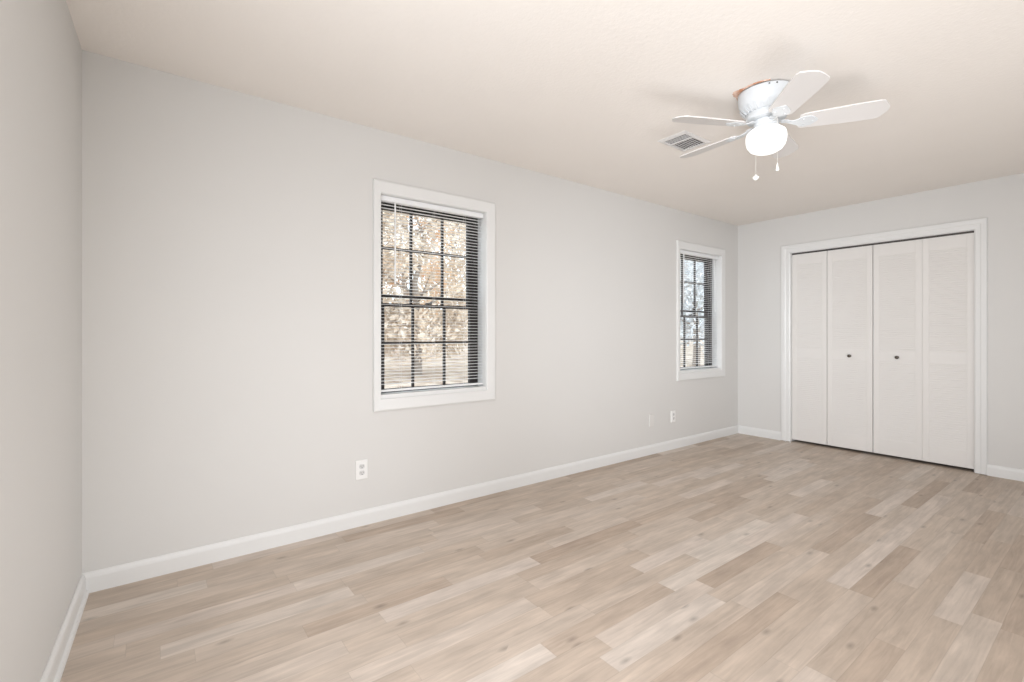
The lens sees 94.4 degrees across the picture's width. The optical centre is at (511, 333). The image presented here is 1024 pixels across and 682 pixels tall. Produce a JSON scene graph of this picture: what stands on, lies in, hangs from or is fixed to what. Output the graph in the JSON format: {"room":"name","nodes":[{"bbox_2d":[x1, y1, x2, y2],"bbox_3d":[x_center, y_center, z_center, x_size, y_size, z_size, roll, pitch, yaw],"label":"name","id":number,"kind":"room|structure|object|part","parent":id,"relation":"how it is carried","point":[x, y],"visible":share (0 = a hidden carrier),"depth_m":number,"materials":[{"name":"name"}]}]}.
{"room":"empty bedroom","nodes":[
{"label":"empty bedroom","id":0,"kind":"room"},
{"bbox_2d":[0,0,81,681],"bbox_3d":[-0.904,-0.055,0.643,0.150,2.440,3.600,0,0,-37],"label":"wall","id":1,"kind":"structure","parent":0,"point":[41,50],"depth_m":1.43,"materials":[{"name":"paint"}]},
{"bbox_2d":[40,574,88,681],"bbox_3d":[-0.870,1.119,0.660,0.026,0.092,3.588,0,0,-35],"label":"baseboard","id":2,"kind":"structure","parent":1,"relation":"attached to","point":[55,666],"depth_m":1.75,"materials":[{"name":"paint"}]},
{"bbox_2d":[82,50,737,572],"bbox_3d":[0.605,-0.055,4.161,6.798,2.440,0.200,0,0,-37],"label":"wall","id":3,"kind":"structure","parent":0,"point":[227,234],"depth_m":2.67,"materials":[{"name":"paint"}]},
{"bbox_2d":[355,459,367,479],"bbox_3d":[-0.914,0.825,2.884,0.074,0.118,0.010,0,0,-37],"label":"wall outlet","id":4,"kind":"object","parent":3,"relation":"attached to","point":[361,466],"visible":1,"depth_m":2.88,"materials":[{"name":"plastic"}]},
{"bbox_2d":[82,425,737,592],"bbox_3d":[0.370,1.119,3.850,5.748,0.092,0.014,0,0,-37],"label":"baseboard","id":5,"kind":"structure","parent":3,"relation":"attached to","point":[118,575],"depth_m":2.81,"materials":[{"name":"paint"}]},
{"bbox_2d":[373,179,495,411],"bbox_3d":[-0.542,-0.238,3.269,0.916,1.439,0.193,0,0,-37],"label":"window","id":6,"kind":"structure","parent":3,"relation":"in","point":[485,312],"depth_m":3.32,"materials":[{"name":"paint"}]},
{"bbox_3d":[-0.596,-0.513,3.318,0.720,0.662,0.024,0,0,-37],"label":"sash frame","id":7,"kind":"part","parent":6,"relation":"part of","materials":[{"name":"brown metal"}]},
{"bbox_3d":[-0.579,0.092,3.295,0.720,0.589,0.026,0,0,-37],"label":"sash frame","id":8,"kind":"part","parent":6,"relation":"part of","materials":[{"name":"brown metal"}]},
{"bbox_3d":[-0.590,-0.237,3.310,0.792,1.285,0.070,0,0,-37],"label":"frame","id":9,"kind":"part","parent":6,"relation":"part of","materials":[{"name":"brown metal"}]},
{"bbox_2d":[381,195,482,391],"bbox_3d":[-0.527,-0.255,3.227,0.780,1.245,0.051,0,0,-37],"label":"blind","id":10,"kind":"object","parent":6,"relation":"attached to","point":[387,199],"visible":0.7,"depth_m":3.19,"materials":[{"name":"plastic"}]},
{"bbox_3d":[-0.533,-0.240,3.234,0.485,1.193,0.027,0,0,-37],"label":"ladder cord","id":11,"kind":"part","parent":10,"relation":"part of","materials":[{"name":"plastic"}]},
{"bbox_3d":[-0.533,0.361,3.234,0.780,0.013,0.024,0,0,-37],"label":"rail","id":12,"kind":"part","parent":10,"relation":"part of","materials":[{"name":"plastic"}]},
{"bbox_2d":[649,414,653,426],"bbox_3d":[1.355,0.837,4.597,0.072,0.116,0.008,0,0,-37],"label":"blank wall plate","id":13,"kind":"object","parent":3,"relation":"attached to","point":[651,416],"visible":1,"depth_m":4.59,"materials":[{"name":"white plastic"}]},
{"bbox_2d":[671,410,674,421],"bbox_3d":[1.637,0.835,4.808,0.072,0.116,0.010,0,0,-37],"label":"wall outlet","id":14,"kind":"object","parent":3,"relation":"attached to","point":[673,411],"visible":1,"depth_m":4.80,"materials":[{"name":"plastic"}]},
{"bbox_2d":[677,240,724,380],"bbox_3d":[2.003,-0.238,5.189,0.920,1.439,0.193,0,0,-37],"label":"window","id":15,"kind":"structure","parent":3,"relation":"in","point":[709,319],"depth_m":5.35,"materials":[{"name":"paint"}]},
{"bbox_3d":[1.949,-0.513,5.238,0.724,0.662,0.024,0,0,-37],"label":"sash frame","id":16,"kind":"part","parent":15,"relation":"part of","materials":[{"name":"brown metal"}]},
{"bbox_3d":[1.967,0.092,5.215,0.724,0.589,0.026,0,0,-37],"label":"sash frame","id":17,"kind":"part","parent":15,"relation":"part of","materials":[{"name":"brown metal"}]},
{"bbox_3d":[1.955,-0.237,5.230,0.796,1.285,0.070,0,0,-37],"label":"frame","id":18,"kind":"part","parent":15,"relation":"part of","materials":[{"name":"brown metal"}]},
{"bbox_2d":[680,250,717,368],"bbox_3d":[2.018,-0.255,5.146,0.784,1.245,0.051,0,0,-37],"label":"blind","id":19,"kind":"object","parent":15,"relation":"attached to","point":[683,252],"visible":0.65,"depth_m":5.18,"materials":[{"name":"plastic"}]},
{"bbox_3d":[2.013,0.361,5.154,0.784,0.013,0.024,0,0,-37],"label":"rail","id":20,"kind":"part","parent":19,"relation":"part of","materials":[{"name":"plastic"}]},
{"bbox_3d":[2.277,-0.552,5.321,0.044,0.584,0.008,0,0,-37],"label":"lift cord","id":21,"kind":"part","parent":19,"relation":"part of","materials":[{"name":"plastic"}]},
{"bbox_2d":[60,433,1023,681],"bbox_3d":[1.719,1.225,2.684,6.798,0.120,3.900,0,0,-37],"label":"floor","id":22,"kind":"structure","parent":0,"point":[738,557],"depth_m":2.18,"materials":[{"name":"wood"}]},
{"bbox_2d":[66,0,1023,225],"bbox_3d":[1.719,-1.335,2.684,6.798,0.120,3.900,0,0,-37],"label":"ceiling","id":23,"kind":"structure","parent":0,"point":[586,92],"depth_m":2.31,"materials":[{"name":"paint"}]},
{"bbox_2d":[658,130,710,151],"bbox_3d":[1.142,-1.270,3.139,0.300,0.010,0.206,0,0,-37],"label":"ceiling vent","id":24,"kind":"object","parent":23,"relation":"in","point":[683,141],"visible":1,"depth_m":3.13,"materials":[{"name":"metal"}]},
{"bbox_2d":[732,79,770,100],"bbox_3d":[1.221,-1.272,2.468,0.090,0.006,0.229,0,0,-15],"label":"ceiling patch","id":25,"kind":"object","parent":23,"relation":"attached to","point":[735,94],"depth_m":2.48,"materials":[{"name":"paint"}]},
{"bbox_2d":[672,70,889,180],"bbox_3d":[1.338,-1.050,2.537,0.994,0.450,0.992,0,0,-37],"label":"ceiling fan","id":26,"kind":"object","parent":23,"relation":"hanging from","point":[763,106],"visible":1,"depth_m":2.41,"materials":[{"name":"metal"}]},
{"bbox_3d":[1.006,-1.096,2.441,0.379,0.037,0.132,0,0,-10],"label":"blade","id":27,"kind":"part","parent":26,"relation":"part of","materials":[{"name":"white wood"}]},
{"bbox_3d":[1.160,-1.096,2.788,0.132,0.037,0.379,0,0,-32],"label":"blade","id":28,"kind":"part","parent":26,"relation":"part of","materials":[{"name":"white wood"}]},
{"bbox_3d":[1.340,-1.014,2.500,0.195,0.125,0.195,0,0,-37],"label":"lamp shade","id":29,"kind":"part","parent":26,"relation":"part of","materials":[{"name":"white glass"}]},
{"bbox_3d":[1.342,-0.975,2.397,0.004,0.227,0.003,0,0,-37],"label":"pull chain","id":30,"kind":"part","parent":26,"relation":"part of","materials":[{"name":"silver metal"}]},
{"bbox_3d":[1.563,-1.096,2.756,0.132,0.037,0.379,0,0,41],"label":"blade","id":31,"kind":"part","parent":26,"relation":"part of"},
{"bbox_3d":[1.298,-1.096,2.163,0.132,0.037,0.379,0,0,7],"label":"blade","id":32,"kind":"part","parent":26,"relation":"part of","materials":[{"name":"white wood"}]},
{"bbox_3d":[1.652,-1.096,2.367,0.379,0.037,0.132,0,0,23],"label":"blade","id":33,"kind":"part","parent":26,"relation":"part of","materials":[{"name":"white wood"}]},
{"bbox_2d":[738,173,1023,474],"bbox_3d":[3.792,-0.055,4.185,0.120,2.440,3.600,0,0,-37],"label":"wall","id":34,"kind":"structure","parent":0,"point":[1000,200],"depth_m":4.25,"materials":[{"name":"paint"}]},
{"bbox_2d":[738,425,780,439],"bbox_3d":[2.806,1.119,5.382,0.014,0.092,0.474,0,0,-37],"label":"baseboard","id":35,"kind":"structure","parent":34,"relation":"attached to","point":[771,434],"depth_m":5.37,"materials":[{"name":"paint"}]},
{"bbox_2d":[792,231,973,254],"bbox_3d":[3.475,-0.863,4.571,0.026,0.016,1.430,0,0,-37],"label":"door track","id":36,"kind":"object","parent":34,"relation":"attached to","point":[968,231],"visible":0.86,"depth_m":4.45,"materials":[{"name":"grey metal"}]},
{"bbox_2d":[792,245,872,451],"bbox_3d":[3.248,0.142,4.844,0.061,1.993,0.721,0,0,-37],"label":"door","id":37,"kind":"structure","parent":36,"relation":"hanging from","point":[832,290],"depth_m":4.82,"materials":[{"name":"paint"}]},
{"bbox_2d":[873,233,973,468],"bbox_3d":[3.680,0.142,4.271,0.061,1.993,0.704,0,0,-37],"label":"door","id":38,"kind":"structure","parent":36,"relation":"hanging from","point":[923,289],"depth_m":4.25,"materials":[{"name":"paint"}]},
{"bbox_2d":[781,217,986,474],"bbox_3d":[3.479,0.101,4.585,0.140,2.121,1.609,0,0,-37],"label":"door frame","id":39,"kind":"structure","parent":34,"relation":"attached to","point":[979,225],"depth_m":4.12,"materials":[{"name":"paint"}]},
{"bbox_2d":[987,464,1023,481],"bbox_3d":[4.370,1.119,3.308,0.014,0.092,1.503,0,0,-37],"label":"baseboard","id":40,"kind":"structure","parent":34,"relation":"attached to","point":[992,470],"depth_m":3.82,"materials":[{"name":"paint"}]},
{"label":"outside","id":41,"kind":"structure","parent":0,"visible":0},
{"bbox_2d":[384,319,703,388],"bbox_3d":[2.859,-0.050,32.314,60.000,3.510,42.000,0,0,-37],"label":"ground","id":42,"kind":"structure","parent":41,"point":[689,349],"depth_m":14.37,"materials":[{"name":"beige soil"}]},
{"bbox_2d":[383,214,458,354],"bbox_3d":[-3.951,-3.037,17.354,4.400,7.743,4.486,0,0,-9],"label":"tree","id":43,"kind":"object","parent":42,"relation":"on","point":[432,267],"visible":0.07,"depth_m":17.17,"materials":[{"name":"brown plant"}]},
{"bbox_2d":[383,210,467,375],"bbox_3d":[-2.635,-1.430,12.748,3.580,5.282,3.601,0,0,-37],"label":"tree","id":44,"kind":"object","parent":42,"relation":"on","point":[436,324],"visible":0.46,"depth_m":12.26,"materials":[{"name":"brown plant"}]},
{"bbox_2d":[389,222,467,320],"bbox_3d":[-3.079,-4.244,22.741,6.247,9.575,4.749,0,0,-37],"label":"tree","id":45,"kind":"object","parent":42,"relation":"on","point":[463,238],"visible":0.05,"depth_m":22.56,"materials":[{"name":"brown plant"}]},
{"bbox_2d":[680,259,703,365],"bbox_3d":[6.805,-1.950,18.382,5.270,6.536,4.815,0,0,-37],"label":"tree","id":46,"kind":"object","parent":42,"relation":"on","point":[691,327],"visible":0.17,"depth_m":17.85,"materials":[{"name":"brown plant"}]}
]}

